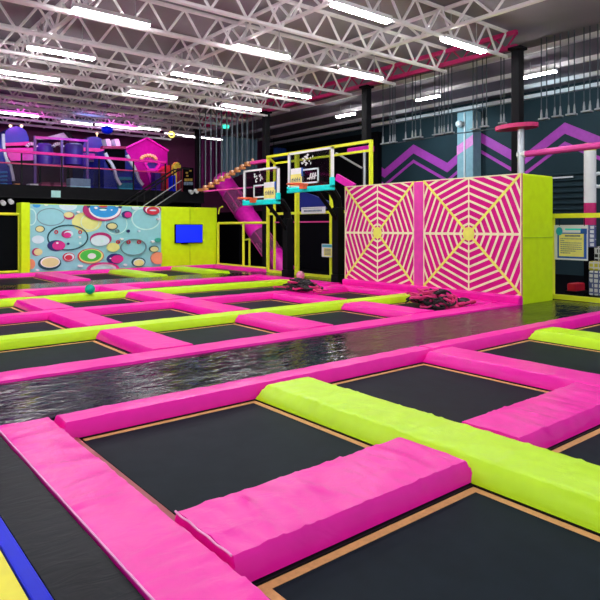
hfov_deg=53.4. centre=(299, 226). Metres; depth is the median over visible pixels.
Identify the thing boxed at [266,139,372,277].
frame
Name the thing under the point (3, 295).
pad
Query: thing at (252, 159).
step
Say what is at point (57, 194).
fascia sign
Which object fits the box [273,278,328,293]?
pile
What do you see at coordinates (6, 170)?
slide
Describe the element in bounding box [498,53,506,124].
hanging rod
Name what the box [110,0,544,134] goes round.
girder
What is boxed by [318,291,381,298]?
trampoline
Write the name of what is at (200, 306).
pad
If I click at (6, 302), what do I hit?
pad
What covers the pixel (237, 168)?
step
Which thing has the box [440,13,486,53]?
light
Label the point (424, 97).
diffuser
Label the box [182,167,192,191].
rack
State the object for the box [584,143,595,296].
column
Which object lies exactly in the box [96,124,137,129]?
diffuser
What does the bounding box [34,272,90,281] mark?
pad
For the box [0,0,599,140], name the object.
ceiling
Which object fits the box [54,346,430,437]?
pad
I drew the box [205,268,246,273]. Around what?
trampoline
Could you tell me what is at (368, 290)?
pad
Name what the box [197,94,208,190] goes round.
step
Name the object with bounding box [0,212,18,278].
fence
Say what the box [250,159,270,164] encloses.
platform edge
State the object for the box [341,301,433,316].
pad
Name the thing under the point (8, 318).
pad
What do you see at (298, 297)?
pad
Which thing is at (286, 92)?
diffuser
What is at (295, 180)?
basketball hoop
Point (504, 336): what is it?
pad
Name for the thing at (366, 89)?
steel column
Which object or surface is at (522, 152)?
clamp
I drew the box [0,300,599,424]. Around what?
walkway
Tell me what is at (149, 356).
pad
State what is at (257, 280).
trampoline
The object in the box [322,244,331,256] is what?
poster
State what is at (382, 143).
plank
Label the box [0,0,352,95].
roof truss
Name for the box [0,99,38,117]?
light
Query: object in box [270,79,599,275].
wall
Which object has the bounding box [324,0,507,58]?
roof truss
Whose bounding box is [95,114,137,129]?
light
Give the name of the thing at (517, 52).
steel column
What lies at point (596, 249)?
foam block
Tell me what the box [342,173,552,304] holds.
wall
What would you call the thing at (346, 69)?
light
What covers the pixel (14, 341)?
pad
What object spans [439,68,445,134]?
hanging rod
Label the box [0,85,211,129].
roof truss
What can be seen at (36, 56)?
roof truss
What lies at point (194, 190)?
spotlight
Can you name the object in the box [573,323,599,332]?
trampoline
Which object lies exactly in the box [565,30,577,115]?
hanging rod
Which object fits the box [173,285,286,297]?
trampoline
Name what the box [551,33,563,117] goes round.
hanging rod
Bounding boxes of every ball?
[85,284,94,293]
[296,271,304,278]
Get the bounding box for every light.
[0,53,59,81]
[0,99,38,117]
[26,17,95,60]
[61,118,92,124]
[71,0,150,27]
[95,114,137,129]
[129,71,177,98]
[137,112,160,130]
[163,131,220,139]
[170,56,222,82]
[221,91,261,111]
[233,30,290,58]
[269,68,311,98]
[329,0,392,23]
[335,103,355,117]
[338,65,383,79]
[414,92,440,100]
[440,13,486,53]
[524,58,557,78]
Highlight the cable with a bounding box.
[386,128,494,144]
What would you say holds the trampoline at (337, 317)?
on the floor
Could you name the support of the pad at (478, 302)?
on the trampoline at (408, 304)
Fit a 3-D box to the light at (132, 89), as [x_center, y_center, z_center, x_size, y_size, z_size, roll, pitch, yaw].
[-4.995,-4.925,20.422,1.700,0.850,0.200,0,0,-39]
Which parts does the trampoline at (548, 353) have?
frame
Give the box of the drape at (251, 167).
[222,136,256,177]
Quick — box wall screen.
[175,224,202,243]
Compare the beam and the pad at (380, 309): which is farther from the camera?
the beam
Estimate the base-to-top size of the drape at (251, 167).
2.202 m
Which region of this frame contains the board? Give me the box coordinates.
[554,225,587,260]
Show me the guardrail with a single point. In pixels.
(1, 150)
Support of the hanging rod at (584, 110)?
hanging from the ceiling
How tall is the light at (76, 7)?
0.850 m
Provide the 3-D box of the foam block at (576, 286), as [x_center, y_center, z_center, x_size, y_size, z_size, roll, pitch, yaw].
[6.941,1.524,15.008,0.500,0.236,0.215,0,0,-39]
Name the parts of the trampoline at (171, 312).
frame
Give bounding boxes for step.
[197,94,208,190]
[203,182,213,187]
[208,95,219,184]
[214,97,224,181]
[219,107,229,178]
[224,98,234,175]
[229,103,240,172]
[234,99,245,169]
[239,100,250,166]
[244,101,253,163]
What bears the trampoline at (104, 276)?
on the floor
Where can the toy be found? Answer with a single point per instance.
(175, 165)
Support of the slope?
on the wall at (312, 235)
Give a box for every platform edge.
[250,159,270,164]
[347,145,373,154]
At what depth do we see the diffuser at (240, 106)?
22.67 m
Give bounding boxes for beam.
[524,142,599,156]
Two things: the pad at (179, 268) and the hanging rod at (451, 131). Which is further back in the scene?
the pad at (179, 268)
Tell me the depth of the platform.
15.17 m
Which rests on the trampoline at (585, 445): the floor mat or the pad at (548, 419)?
the pad at (548, 419)
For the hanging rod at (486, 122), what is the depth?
18.34 m
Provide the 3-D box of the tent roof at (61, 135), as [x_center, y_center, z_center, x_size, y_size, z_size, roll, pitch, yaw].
[-11.127,-2.917,26.820,1.681,2.706,1.335,0,0,-39]
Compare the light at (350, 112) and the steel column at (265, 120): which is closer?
the steel column at (265, 120)
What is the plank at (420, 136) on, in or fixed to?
hanging from the ceiling
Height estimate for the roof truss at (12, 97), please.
0.780 m
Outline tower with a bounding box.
[73,132,103,187]
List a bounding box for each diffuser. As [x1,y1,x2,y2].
[0,70,58,81]
[0,111,38,117]
[27,46,94,60]
[61,121,92,124]
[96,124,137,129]
[130,90,176,98]
[138,127,159,130]
[171,72,222,82]
[222,104,260,111]
[234,44,289,58]
[270,90,310,98]
[336,113,354,117]
[416,95,438,100]
[441,38,485,53]
[524,70,556,78]
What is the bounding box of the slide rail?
[335,174,355,185]
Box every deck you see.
[231,271,341,283]
[563,295,599,303]
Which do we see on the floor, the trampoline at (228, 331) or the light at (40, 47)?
the trampoline at (228, 331)
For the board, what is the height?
0.763 m
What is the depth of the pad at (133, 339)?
8.25 m
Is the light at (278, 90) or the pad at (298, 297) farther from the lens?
the light at (278, 90)
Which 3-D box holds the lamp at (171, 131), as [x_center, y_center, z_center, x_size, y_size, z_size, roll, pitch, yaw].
[-5.783,-4.679,26.867,0.329,1.342,0.061,0,0,-39]
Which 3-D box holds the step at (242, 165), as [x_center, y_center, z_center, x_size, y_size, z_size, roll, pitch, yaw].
[-2.513,-3.865,25.015,0.180,2.930,0.600,0,0,-39]
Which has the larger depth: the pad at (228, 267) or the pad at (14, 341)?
the pad at (228, 267)
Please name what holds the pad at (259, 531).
on the trampoline at (471, 541)
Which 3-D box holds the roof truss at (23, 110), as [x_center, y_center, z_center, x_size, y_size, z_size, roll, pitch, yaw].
[-14.648,-4.935,21.599,24.553,0.780,0.095,0,0,-39]
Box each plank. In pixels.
[380,136,391,144]
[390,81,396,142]
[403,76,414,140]
[413,74,422,138]
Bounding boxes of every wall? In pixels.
[0,113,261,212]
[16,202,216,277]
[217,208,344,272]
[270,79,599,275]
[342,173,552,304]
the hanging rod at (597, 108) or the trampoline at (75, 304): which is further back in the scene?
the hanging rod at (597, 108)
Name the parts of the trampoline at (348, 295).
frame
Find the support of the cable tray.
attached to the wall at (444, 148)
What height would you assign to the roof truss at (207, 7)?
0.780 m
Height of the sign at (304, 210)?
0.213 m
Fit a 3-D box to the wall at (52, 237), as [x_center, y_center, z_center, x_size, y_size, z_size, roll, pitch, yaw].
[-6.687,0.482,22.964,7.740,2.637,0.820,0,0,-39]
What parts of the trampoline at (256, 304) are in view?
frame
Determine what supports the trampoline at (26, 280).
on the floor
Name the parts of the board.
text panel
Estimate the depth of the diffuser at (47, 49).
15.51 m
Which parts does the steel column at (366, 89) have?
cap plate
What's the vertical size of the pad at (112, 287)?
0.133 m
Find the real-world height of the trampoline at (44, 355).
0.121 m
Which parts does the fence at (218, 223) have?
post, rail, rail, post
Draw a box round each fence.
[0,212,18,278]
[217,206,265,268]
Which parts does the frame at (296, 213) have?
post, post, post, rail, pink rod, rail, rail, rail, post, post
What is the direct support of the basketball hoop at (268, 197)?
on the deck at (255, 272)
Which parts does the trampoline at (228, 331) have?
frame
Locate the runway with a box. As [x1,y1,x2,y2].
[0,273,246,290]
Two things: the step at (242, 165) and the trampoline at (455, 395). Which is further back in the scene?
the step at (242, 165)
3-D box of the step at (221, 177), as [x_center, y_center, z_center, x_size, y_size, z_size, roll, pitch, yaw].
[-3.296,-3.591,24.379,0.180,3.478,0.600,0,0,-39]
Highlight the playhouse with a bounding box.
[125,137,168,189]
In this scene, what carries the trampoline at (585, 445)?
on the floor
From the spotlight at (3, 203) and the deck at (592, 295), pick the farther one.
the spotlight at (3, 203)
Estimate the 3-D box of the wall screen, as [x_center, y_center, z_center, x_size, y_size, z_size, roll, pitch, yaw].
[-4.521,0.290,24.283,1.243,0.801,0.096,0,0,-39]
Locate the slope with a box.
[300,192,328,209]
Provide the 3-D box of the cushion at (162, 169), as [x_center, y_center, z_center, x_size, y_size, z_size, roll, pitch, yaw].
[-6.318,-2.226,27.850,0.455,1.324,0.400,0,0,-39]
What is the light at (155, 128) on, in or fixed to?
hanging from the ceiling
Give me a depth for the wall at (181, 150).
32.74 m
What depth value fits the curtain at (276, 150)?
35.06 m
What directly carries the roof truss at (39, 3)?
attached to the ceiling
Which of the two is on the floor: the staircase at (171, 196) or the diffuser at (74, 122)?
the staircase at (171, 196)
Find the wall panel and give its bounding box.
[270,131,381,209]
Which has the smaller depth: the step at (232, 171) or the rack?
the step at (232, 171)
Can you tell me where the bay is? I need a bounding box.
[553,213,599,302]
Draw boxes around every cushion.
[37,182,50,185]
[50,183,66,186]
[151,173,160,190]
[158,165,169,190]
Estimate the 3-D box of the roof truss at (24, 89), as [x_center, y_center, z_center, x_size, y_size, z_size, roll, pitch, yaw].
[-11.810,-4.935,18.106,24.553,0.780,0.095,0,0,-39]
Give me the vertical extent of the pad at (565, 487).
0.143 m
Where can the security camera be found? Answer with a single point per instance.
(459, 123)
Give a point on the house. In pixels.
(16, 138)
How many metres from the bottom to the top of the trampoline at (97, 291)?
0.121 m
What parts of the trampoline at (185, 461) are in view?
rail, frame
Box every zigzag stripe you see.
[382,123,599,177]
[382,142,599,183]
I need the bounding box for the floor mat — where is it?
[0,551,28,599]
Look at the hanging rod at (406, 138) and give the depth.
20.64 m
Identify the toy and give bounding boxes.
[171,162,180,190]
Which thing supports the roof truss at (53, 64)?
attached to the ceiling
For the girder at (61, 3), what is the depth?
15.09 m
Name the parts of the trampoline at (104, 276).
frame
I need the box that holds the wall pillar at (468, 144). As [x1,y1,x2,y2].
[457,110,480,177]
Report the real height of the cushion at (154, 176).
0.981 m
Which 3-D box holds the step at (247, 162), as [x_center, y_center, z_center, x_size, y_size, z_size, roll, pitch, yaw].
[-2.317,-3.933,25.174,0.180,2.794,0.600,0,0,-39]
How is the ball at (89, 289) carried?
on the pad at (6, 302)
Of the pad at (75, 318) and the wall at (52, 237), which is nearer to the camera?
the pad at (75, 318)
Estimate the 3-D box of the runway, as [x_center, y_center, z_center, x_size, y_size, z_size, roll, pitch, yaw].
[-6.753,1.695,16.243,12.000,0.210,1.870,0,0,-39]
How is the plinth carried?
on the floor
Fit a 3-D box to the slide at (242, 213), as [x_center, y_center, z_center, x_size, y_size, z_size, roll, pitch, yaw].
[-2.106,-0.111,26.536,0.960,4.956,5.219,0,0,-44]
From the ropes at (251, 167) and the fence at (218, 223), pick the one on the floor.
the fence at (218, 223)
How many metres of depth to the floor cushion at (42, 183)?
23.28 m
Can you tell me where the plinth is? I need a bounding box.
[564,290,587,293]
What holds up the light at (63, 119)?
hanging from the ceiling
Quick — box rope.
[204,186,261,191]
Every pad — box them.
[0,264,219,277]
[0,276,256,295]
[0,279,289,306]
[0,286,347,323]
[0,291,35,298]
[0,293,410,349]
[0,302,518,383]
[0,417,269,599]
[14,298,73,311]
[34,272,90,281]
[48,310,121,327]
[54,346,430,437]
[96,326,192,352]
[99,285,140,291]
[108,269,167,277]
[125,290,189,301]
[171,266,229,273]
[172,299,249,314]
[174,437,471,581]
[213,264,281,271]
[235,312,332,331]
[248,274,340,286]
[256,377,599,532]
[272,291,345,303]
[328,284,405,295]
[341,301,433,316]
[419,311,599,350]
[423,347,599,390]
[456,297,495,305]
[462,382,599,448]
[528,327,599,349]
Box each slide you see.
[0,134,14,183]
[94,139,143,189]
[213,172,293,269]
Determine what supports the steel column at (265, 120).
on the floor
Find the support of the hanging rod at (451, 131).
hanging from the ceiling
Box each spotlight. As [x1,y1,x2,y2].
[0,199,13,205]
[188,189,198,193]
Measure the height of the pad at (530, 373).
0.133 m
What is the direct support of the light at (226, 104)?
hanging from the ceiling
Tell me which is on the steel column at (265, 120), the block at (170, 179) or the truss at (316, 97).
the truss at (316, 97)
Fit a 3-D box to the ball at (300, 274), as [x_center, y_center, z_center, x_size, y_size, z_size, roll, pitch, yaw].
[0.015,1.417,17.535,0.250,0.250,0.250,0,0,-39]
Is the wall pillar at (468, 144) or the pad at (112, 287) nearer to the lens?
the pad at (112, 287)
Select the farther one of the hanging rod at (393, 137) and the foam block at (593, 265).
the hanging rod at (393, 137)
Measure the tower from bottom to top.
2.960 m
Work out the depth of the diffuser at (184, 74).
18.07 m
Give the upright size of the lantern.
1.310 m
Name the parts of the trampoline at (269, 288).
frame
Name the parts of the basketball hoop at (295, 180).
notice panel, board frame, post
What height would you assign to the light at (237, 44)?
0.850 m
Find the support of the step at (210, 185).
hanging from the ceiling
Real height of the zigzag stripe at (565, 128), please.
1.570 m
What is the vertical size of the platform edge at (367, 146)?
0.201 m
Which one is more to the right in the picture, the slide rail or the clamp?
the clamp
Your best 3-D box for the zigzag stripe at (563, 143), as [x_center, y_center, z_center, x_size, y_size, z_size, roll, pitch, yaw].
[7.770,-2.630,25.317,0.012,1.300,14.900,0,0,-39]
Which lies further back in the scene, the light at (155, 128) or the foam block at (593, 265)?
the light at (155, 128)
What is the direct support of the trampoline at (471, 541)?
on the floor
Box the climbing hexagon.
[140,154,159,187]
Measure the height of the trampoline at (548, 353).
0.121 m
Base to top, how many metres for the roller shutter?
1.630 m
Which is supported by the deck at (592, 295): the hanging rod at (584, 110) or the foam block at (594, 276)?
the foam block at (594, 276)
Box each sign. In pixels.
[51,190,60,197]
[301,207,324,213]
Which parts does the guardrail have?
post, post, rail, handrail, post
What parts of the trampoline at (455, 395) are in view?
frame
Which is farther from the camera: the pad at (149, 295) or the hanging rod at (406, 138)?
the hanging rod at (406, 138)
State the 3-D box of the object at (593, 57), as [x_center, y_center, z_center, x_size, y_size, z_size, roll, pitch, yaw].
[3.888,-5.272,25.029,0.120,0.155,25.950,0,0,-39]
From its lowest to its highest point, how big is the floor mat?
0.246 m
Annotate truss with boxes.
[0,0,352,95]
[0,23,314,104]
[0,39,289,111]
[0,53,267,116]
[0,68,245,121]
[0,79,228,125]
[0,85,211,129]
[0,93,195,133]
[0,100,182,137]
[0,106,170,139]
[7,0,395,85]
[165,0,446,72]
[200,100,265,127]
[265,76,365,111]
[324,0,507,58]
[366,29,517,85]
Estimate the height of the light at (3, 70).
0.850 m
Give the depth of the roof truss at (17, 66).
19.45 m
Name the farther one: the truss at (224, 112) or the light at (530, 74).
the truss at (224, 112)
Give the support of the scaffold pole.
on the floor
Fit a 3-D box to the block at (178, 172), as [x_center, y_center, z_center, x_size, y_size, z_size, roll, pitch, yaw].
[-5.708,-2.172,28.217,0.235,1.217,0.400,0,0,-39]
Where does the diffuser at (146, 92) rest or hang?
attached to the light at (132, 89)
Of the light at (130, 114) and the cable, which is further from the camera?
the light at (130, 114)
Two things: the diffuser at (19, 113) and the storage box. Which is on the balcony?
the storage box
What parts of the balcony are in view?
edge trim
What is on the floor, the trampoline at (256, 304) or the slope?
the trampoline at (256, 304)
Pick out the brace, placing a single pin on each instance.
(345, 158)
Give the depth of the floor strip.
2.72 m
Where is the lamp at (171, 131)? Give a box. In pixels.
[168,108,174,137]
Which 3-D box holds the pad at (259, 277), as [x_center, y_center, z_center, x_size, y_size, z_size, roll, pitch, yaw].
[-0.263,1.605,17.824,0.590,0.132,3.840,0,0,-39]
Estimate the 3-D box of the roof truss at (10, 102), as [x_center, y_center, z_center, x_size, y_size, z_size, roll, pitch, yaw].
[-15.467,-4.935,22.608,24.553,0.780,0.095,0,0,-39]
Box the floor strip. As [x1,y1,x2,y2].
[0,517,52,599]
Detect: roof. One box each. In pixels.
[31,131,74,182]
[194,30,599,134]
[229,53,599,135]
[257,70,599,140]
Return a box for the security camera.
[455,120,462,127]
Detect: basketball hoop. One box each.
[237,166,293,277]
[286,147,344,282]
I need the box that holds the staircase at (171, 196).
[118,167,189,206]
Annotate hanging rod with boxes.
[432,71,439,135]
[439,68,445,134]
[445,66,454,133]
[470,60,479,130]
[479,57,489,127]
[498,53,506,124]
[538,37,549,120]
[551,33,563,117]
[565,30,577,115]
[581,26,593,112]
[594,24,599,110]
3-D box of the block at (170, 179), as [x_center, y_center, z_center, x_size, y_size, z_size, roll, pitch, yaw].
[-5.814,-1.962,27.165,0.224,0.797,0.300,0,0,-39]
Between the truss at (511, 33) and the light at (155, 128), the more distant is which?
the light at (155, 128)
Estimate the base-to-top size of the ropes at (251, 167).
3.196 m
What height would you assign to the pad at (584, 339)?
0.133 m
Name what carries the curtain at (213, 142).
hanging from the ceiling
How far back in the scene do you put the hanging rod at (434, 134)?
19.76 m
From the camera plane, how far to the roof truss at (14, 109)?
28.29 m
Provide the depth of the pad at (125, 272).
20.30 m
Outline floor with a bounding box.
[94,262,584,515]
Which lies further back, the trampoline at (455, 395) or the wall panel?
the wall panel
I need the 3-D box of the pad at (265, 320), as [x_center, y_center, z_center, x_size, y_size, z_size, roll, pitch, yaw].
[-0.297,1.602,9.976,0.680,0.134,1.880,0,0,-39]
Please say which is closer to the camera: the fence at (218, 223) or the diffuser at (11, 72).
the diffuser at (11, 72)
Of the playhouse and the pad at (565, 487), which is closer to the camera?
the pad at (565, 487)
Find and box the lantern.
[101,126,112,133]
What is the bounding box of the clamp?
[516,151,524,157]
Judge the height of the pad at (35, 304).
0.132 m
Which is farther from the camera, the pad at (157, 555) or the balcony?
the balcony
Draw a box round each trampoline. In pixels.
[0,277,54,284]
[0,306,27,313]
[0,320,68,335]
[0,339,131,371]
[39,291,99,295]
[61,298,143,307]
[73,273,135,279]
[74,399,373,520]
[101,308,200,322]
[141,280,257,288]
[145,270,198,275]
[155,322,280,344]
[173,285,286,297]
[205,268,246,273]
[222,299,302,309]
[251,483,599,599]
[292,310,389,324]
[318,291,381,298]
[329,362,550,422]
[390,302,466,310]
[475,339,599,373]
[546,424,599,465]
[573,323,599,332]
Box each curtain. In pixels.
[201,138,220,187]
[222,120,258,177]
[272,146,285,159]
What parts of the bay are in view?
post, rail, rail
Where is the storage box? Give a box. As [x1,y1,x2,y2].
[66,178,89,187]
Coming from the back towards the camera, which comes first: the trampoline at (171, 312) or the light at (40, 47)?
the light at (40, 47)
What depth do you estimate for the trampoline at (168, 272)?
22.13 m
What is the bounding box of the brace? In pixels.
[335,152,362,168]
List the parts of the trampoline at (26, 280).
frame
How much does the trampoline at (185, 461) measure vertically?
0.137 m
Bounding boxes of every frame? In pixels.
[25,136,88,183]
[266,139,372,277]
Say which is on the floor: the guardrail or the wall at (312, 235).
the wall at (312, 235)
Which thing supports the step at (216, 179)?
hanging from the ceiling
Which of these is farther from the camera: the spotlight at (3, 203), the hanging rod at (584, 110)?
the spotlight at (3, 203)
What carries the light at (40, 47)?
hanging from the ceiling
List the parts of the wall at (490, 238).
web panel, web panel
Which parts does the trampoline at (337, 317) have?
frame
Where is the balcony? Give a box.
[0,184,203,215]
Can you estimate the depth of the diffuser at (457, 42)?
14.88 m
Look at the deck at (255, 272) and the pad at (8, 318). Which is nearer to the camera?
the pad at (8, 318)
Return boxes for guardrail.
[0,149,165,190]
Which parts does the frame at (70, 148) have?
post, rail, rail, post, blue panel, post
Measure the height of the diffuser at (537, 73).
0.049 m
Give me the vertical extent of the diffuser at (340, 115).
0.049 m
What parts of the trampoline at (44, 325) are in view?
frame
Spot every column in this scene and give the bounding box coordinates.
[193,129,202,207]
[260,111,271,266]
[359,84,373,184]
[508,45,526,173]
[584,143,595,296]
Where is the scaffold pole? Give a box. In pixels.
[363,152,365,184]
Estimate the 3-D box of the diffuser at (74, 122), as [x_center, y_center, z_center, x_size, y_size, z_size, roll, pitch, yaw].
[-9.594,-4.476,25.704,1.268,0.049,0.162,0,0,-39]
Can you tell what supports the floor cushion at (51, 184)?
on the balcony
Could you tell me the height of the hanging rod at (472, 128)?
2.320 m
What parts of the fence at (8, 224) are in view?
rail, rail, post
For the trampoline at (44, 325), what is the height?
0.121 m
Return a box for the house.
[0,124,32,184]
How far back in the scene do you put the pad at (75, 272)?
21.42 m
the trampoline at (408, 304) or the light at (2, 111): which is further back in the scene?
the light at (2, 111)
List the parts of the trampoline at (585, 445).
frame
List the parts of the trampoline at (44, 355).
frame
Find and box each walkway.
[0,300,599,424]
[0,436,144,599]
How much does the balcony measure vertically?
3.361 m
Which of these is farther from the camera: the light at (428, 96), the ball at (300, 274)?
the light at (428, 96)
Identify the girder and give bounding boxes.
[0,0,94,74]
[44,0,328,125]
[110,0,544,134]
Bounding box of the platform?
[495,122,538,173]
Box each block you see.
[168,175,175,190]
[177,168,182,190]
[567,282,584,290]
[589,261,599,270]
[589,270,599,295]
[594,246,599,260]
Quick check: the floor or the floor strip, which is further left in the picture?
the floor strip
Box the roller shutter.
[545,172,583,210]
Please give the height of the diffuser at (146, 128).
0.049 m
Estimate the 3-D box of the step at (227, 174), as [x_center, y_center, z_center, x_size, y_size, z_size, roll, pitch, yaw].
[-3.100,-3.659,24.538,0.180,3.341,0.600,0,0,-39]
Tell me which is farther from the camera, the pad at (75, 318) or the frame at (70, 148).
the frame at (70, 148)
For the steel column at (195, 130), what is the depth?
29.00 m
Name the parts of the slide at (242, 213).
cage rod, cage rod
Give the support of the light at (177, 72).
hanging from the ceiling
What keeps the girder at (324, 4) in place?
attached to the roof truss at (399, 20)
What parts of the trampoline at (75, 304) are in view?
frame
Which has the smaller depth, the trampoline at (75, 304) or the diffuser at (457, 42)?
the trampoline at (75, 304)
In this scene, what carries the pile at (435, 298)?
on the trampoline at (408, 304)
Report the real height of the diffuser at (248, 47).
0.049 m
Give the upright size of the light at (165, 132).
0.690 m
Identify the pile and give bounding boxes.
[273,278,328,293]
[405,288,475,309]
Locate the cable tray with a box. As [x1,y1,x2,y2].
[270,82,599,145]
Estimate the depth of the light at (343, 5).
12.58 m
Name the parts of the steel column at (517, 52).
cap plate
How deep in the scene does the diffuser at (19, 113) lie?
24.21 m
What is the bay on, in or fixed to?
on the deck at (592, 295)
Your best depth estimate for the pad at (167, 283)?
16.47 m
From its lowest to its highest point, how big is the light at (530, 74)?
0.500 m
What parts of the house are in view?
pink panel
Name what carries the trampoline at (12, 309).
on the floor
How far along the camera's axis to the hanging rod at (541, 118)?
16.82 m
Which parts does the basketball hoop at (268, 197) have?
board frame, notice panel, post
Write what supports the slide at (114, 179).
on the balcony

